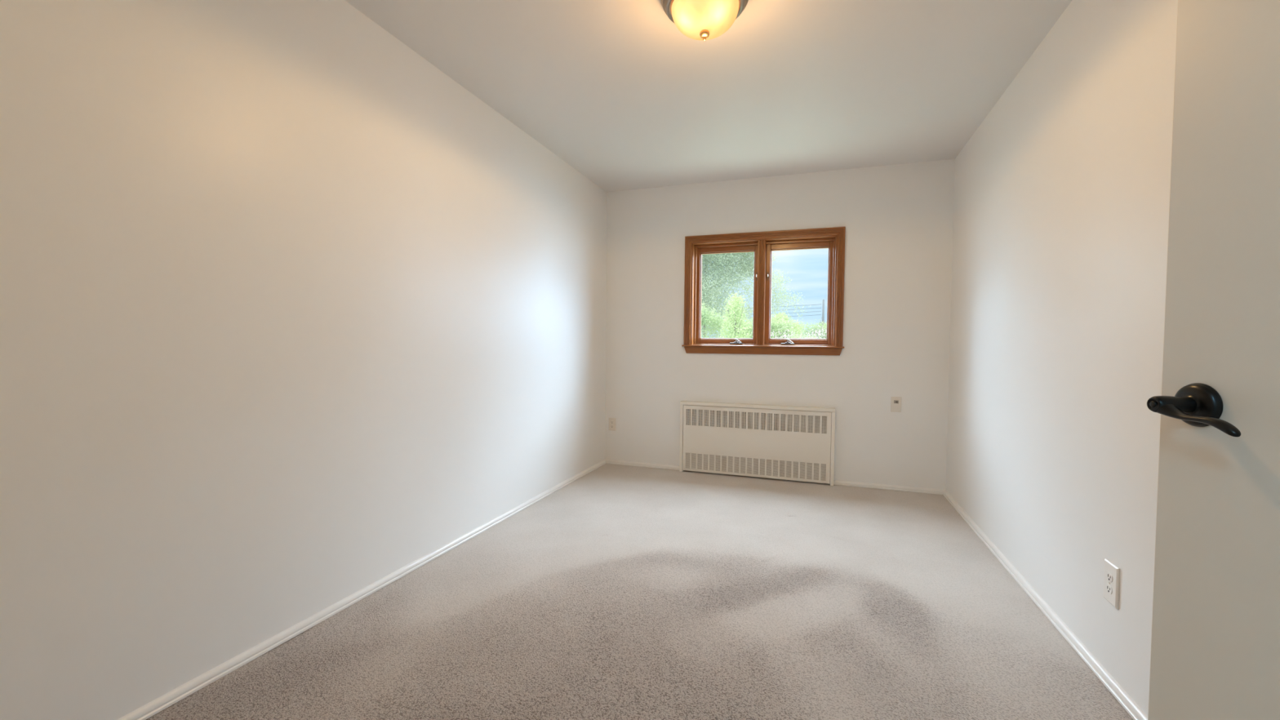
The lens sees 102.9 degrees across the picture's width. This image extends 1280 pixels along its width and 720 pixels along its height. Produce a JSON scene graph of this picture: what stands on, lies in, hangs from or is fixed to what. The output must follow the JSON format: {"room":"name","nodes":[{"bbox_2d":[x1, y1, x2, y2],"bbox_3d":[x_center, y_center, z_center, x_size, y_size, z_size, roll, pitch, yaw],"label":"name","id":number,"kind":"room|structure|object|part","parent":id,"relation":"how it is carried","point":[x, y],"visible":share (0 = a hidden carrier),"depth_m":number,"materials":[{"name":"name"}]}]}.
{"room":"empty bedroom","nodes":[
{"label":"empty bedroom","id":0,"kind":"room"},
{"bbox_2d":[0,0,607,719],"bbox_3d":[-1.325,-0.212,1.979,0.200,2.640,6.030,1,2,19],"label":"wall","id":1,"kind":"structure","parent":0,"point":[291,313],"depth_m":1.70,"materials":[{"name":"white paint"}]},
{"bbox_2d":[117,459,605,719],"bbox_3d":[-1.004,0.975,2.642,0.019,0.033,4.230,1,2,19],"label":"baseboard","id":2,"kind":"structure","parent":1,"relation":"attached to","point":[158,704],"depth_m":1.92,"materials":[{"name":"white paint"}]},
{"bbox_2d":[146,463,1133,719],"bbox_3d":[0.262,1.020,2.177,2.718,0.007,4.280,1,2,19],"label":"floor","id":3,"kind":"structure","parent":0,"point":[623,592],"depth_m":1.96,"materials":[{"name":"carpet"}]},
{"bbox_2d":[679,400,835,485],"bbox_3d":[0.930,0.663,4.170,1.233,0.600,0.060,1,2,19],"label":"radiator cover","id":4,"kind":"object","parent":3,"relation":"on","point":[787,442],"visible":1,"depth_m":4.14,"materials":[{"name":"beige metal"}]},
{"bbox_2d":[685,453,826,479],"bbox_3d":[0.918,0.863,4.154,1.122,0.128,0.004,1,2,19],"label":"grille","id":5,"kind":"object","parent":4,"relation":"attached to","point":[725,471],"depth_m":4.14,"materials":[{"name":"beige metal"}]},
{"bbox_2d":[685,409,826,433],"bbox_3d":[0.921,0.494,4.143,1.122,0.132,0.004,1,2,19],"label":"grille","id":6,"kind":"object","parent":4,"relation":"attached to","point":[689,424],"depth_m":4.13,"materials":[{"name":"beige metal"}]},
{"bbox_2d":[345,0,1071,191],"bbox_3d":[0.033,-1.475,1.367,3.118,0.150,6.230,1,2,19],"label":"ceiling","id":7,"kind":"structure","parent":0,"point":[614,89],"depth_m":2.56,"materials":[{"name":"white paint"}]},
{"bbox_2d":[661,0,748,40],"bbox_3d":[0.250,-1.325,1.968,0.342,0.183,0.342,1,2,19],"label":"ceiling light","id":8,"kind":"object","parent":7,"relation":"attached to","point":[697,20],"visible":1,"depth_m":1.93,"materials":[{"name":"glass"}]},
{"bbox_2d":[604,159,955,489],"bbox_3d":[1.009,-0.259,4.255,3.118,2.640,0.200,1,2,19],"label":"wall","id":9,"kind":"structure","parent":0,"point":[898,220],"depth_m":3.99,"materials":[{"name":"white paint"}]},
{"bbox_2d":[608,417,616,431],"bbox_3d":[-0.251,0.580,4.605,0.070,0.116,0.007,1,2,19],"label":"electrical outlet","id":10,"kind":"object","parent":9,"relation":"attached to","point":[612,421],"visible":1,"depth_m":4.60,"materials":[{"name":"beige plastic"}]},
{"bbox_2d":[605,459,679,470],"bbox_3d":[0.013,0.926,4.517,0.712,0.033,0.019,1,2,19],"label":"baseboard","id":11,"kind":"structure","parent":9,"relation":"attached to","point":[607,461],"depth_m":4.51,"materials":[{"name":"white paint"}]},
{"bbox_2d":[681,226,845,355],"bbox_3d":[1.006,-0.544,4.230,1.287,0.990,0.234,1,2,19],"label":"window","id":12,"kind":"structure","parent":9,"relation":"in","point":[762,244],"depth_m":4.17,"materials":[{"name":"brown wood"}]},
{"bbox_3d":[0.406,-0.587,4.338,0.057,0.922,0.020,1,2,19],"label":"casing","id":13,"kind":"part","parent":12,"relation":"part of","materials":[{"name":"brown wood"}]},
{"bbox_3d":[0.744,-0.559,4.361,0.546,0.845,0.042,1,2,19],"label":"sash frame","id":14,"kind":"part","parent":12,"relation":"part of","materials":[{"name":"brown wood"}]},
{"bbox_3d":[0.978,-0.110,4.172,1.287,0.014,0.084,1,2,19],"label":"sill","id":15,"kind":"part","parent":12,"relation":"part of","materials":[{"name":"brown wood"}]},
{"bbox_3d":[0.981,-1.008,4.127,1.264,0.057,0.020,1,2,19],"label":"casing","id":16,"kind":"part","parent":12,"relation":"part of","materials":[{"name":"brown wood"}]},
{"bbox_3d":[1.298,-0.548,4.168,0.538,0.845,0.042,1,2,19],"label":"sash frame","id":17,"kind":"part","parent":12,"relation":"part of","materials":[{"name":"brown wood"}]},
{"bbox_3d":[1.547,-0.564,3.943,0.057,0.922,0.020,1,2,19],"label":"casing","id":18,"kind":"part","parent":12,"relation":"part of","materials":[{"name":"brown wood"}]},
{"bbox_2d":[833,480,944,494],"bbox_3d":[1.881,0.965,3.870,0.769,0.033,0.019,1,2,19],"label":"baseboard","id":19,"kind":"structure","parent":9,"relation":"attached to","point":[920,490],"depth_m":3.86,"materials":[{"name":"white paint"}]},
{"bbox_2d":[890,396,901,412],"bbox_3d":[1.928,0.335,3.841,0.070,0.116,0.010,1,2,19],"label":"phone jack","id":20,"kind":"object","parent":9,"relation":"attached to","point":[895,402],"visible":1,"depth_m":3.84,"materials":[{"name":"beige plastic"}]},
{"bbox_2d":[945,0,1177,715],"bbox_3d":[1.432,-0.155,1.024,0.200,2.640,6.030,1,2,19],"label":"wall","id":21,"kind":"structure","parent":0,"point":[1061,202],"depth_m":1.92,"materials":[{"name":"white paint"}]},
{"bbox_2d":[942,489,1147,719],"bbox_3d":[1.573,1.025,1.837,0.019,0.033,4.064,1,2,19],"label":"baseboard","id":22,"kind":"structure","parent":21,"relation":"attached to","point":[1111,684],"depth_m":1.93,"materials":[{"name":"white paint"}]},
{"bbox_2d":[1102,558,1119,608],"bbox_3d":[1.517,0.719,1.644,0.010,0.130,0.080,1,2,19],"label":"electrical outlet","id":23,"kind":"object","parent":21,"relation":"attached to","point":[1111,571],"visible":1,"depth_m":1.63,"materials":[{"name":"white plastic"}]},
{"bbox_2d":[1106,583,1112,594],"bbox_3d":[1.514,0.739,1.645,0.003,0.025,0.034,1,2,19],"label":"receptacle","id":24,"kind":"object","parent":23,"relation":"attached to","point":[1108,586],"depth_m":1.64,"materials":[{"name":"grey plastic"}]},
{"bbox_2d":[1106,572,1112,582],"bbox_3d":[1.514,0.700,1.644,0.003,0.025,0.034,1,2,19],"label":"receptacle","id":25,"kind":"object","parent":23,"relation":"attached to","point":[1109,575],"depth_m":1.64,"materials":[{"name":"grey plastic"}]},
{"bbox_3d":[-0.403,-0.147,0.187,2.718,2.440,0.285,1,2,19],"label":"wall","id":26,"kind":"structure","parent":0,"visible":0},
{"bbox_2d":[1146,0,1279,719],"bbox_3d":[0.823,0.055,0.390,0.105,2.023,0.901,1,2,2],"label":"door","id":27,"kind":"structure","parent":26,"relation":"in","point":[1215,637],"depth_m":0.75,"materials":[{"name":"beige paint"}]},
{"bbox_3d":[0.794,0.082,0.732,0.025,0.039,0.113,1,2,5],"label":"lever","id":28,"kind":"part","parent":27,"relation":"part of","materials":[{"name":"black metal"}]},
{"label":"outside","id":29,"kind":"structure","parent":0,"visible":0},
{"bbox_3d":[25.924,-0.453,80.312,160.000,0.200,159.800,1,2,19],"label":"ground","id":30,"kind":"structure","parent":29,"visible":0},
{"bbox_2d":[701,301,728,337],"bbox_3d":[1.576,-0.166,14.353,1.917,3.069,1.756,0,2,-16],"label":"bush","id":31,"kind":"object","parent":30,"relation":"on","point":[705,317],"visible":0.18,"depth_m":13.97,"materials":[{"name":"green plant"}]},
{"bbox_2d":[715,288,753,338],"bbox_3d":[2.431,-0.239,13.181,1.303,3.210,1.231,0,2,-26],"label":"bush","id":32,"kind":"object","parent":30,"relation":"on","point":[735,327],"visible":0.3,"depth_m":13.05,"materials":[{"name":"green plant"}]},
{"bbox_2d":[701,251,806,337],"bbox_3d":[2.806,-2.862,18.667,6.202,7.989,3.961,1,2,6],"label":"tree","id":33,"kind":"object","parent":30,"relation":"on","point":[708,291],"visible":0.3,"depth_m":17.91,"materials":[{"name":"green plant"}]},
{"bbox_2d":[738,314,799,338],"bbox_3d":[3.428,0.046,14.081,1.926,2.725,1.449,2,2,41],"label":"bush","id":34,"kind":"object","parent":30,"relation":"on","point":[778,326],"visible":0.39,"depth_m":13.68,"materials":[{"name":"green plant"}]},
{"bbox_2d":[770,309,805,338],"bbox_3d":[4.412,-0.131,16.035,1.536,2.949,1.283,1,2,23],"label":"bush","id":35,"kind":"object","parent":30,"relation":"on","point":[779,317],"visible":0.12,"depth_m":15.74,"materials":[{"name":"green plant"}]},
{"bbox_2d":[750,319,826,345],"bbox_3d":[3.824,0.263,12.286,2.304,2.434,1.688,1,2,19],"label":"flowering bush","id":36,"kind":"object","parent":30,"relation":"on","point":[799,336],"visible":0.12,"depth_m":11.86,"materials":[{"name":"green plant"}]},
{"bbox_2d":[798,317,826,345],"bbox_3d":[6.181,-0.130,18.474,2.581,2.926,2.248,0,2,-5],"label":"bush","id":37,"kind":"object","parent":30,"relation":"on","point":[814,326],"visible":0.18,"depth_m":18.28,"materials":[{"name":"green plant"}]},
{"bbox_2d":[818,299,824,338],"bbox_3d":[22.166,-3.706,62.244,0.708,7.350,0.336,0,2,-17],"label":"utility pole","id":38,"kind":"object","parent":30,"relation":"on","point":[823,305],"visible":0.29,"depth_m":62.12,"materials":[{"name":"grey"}]}
]}

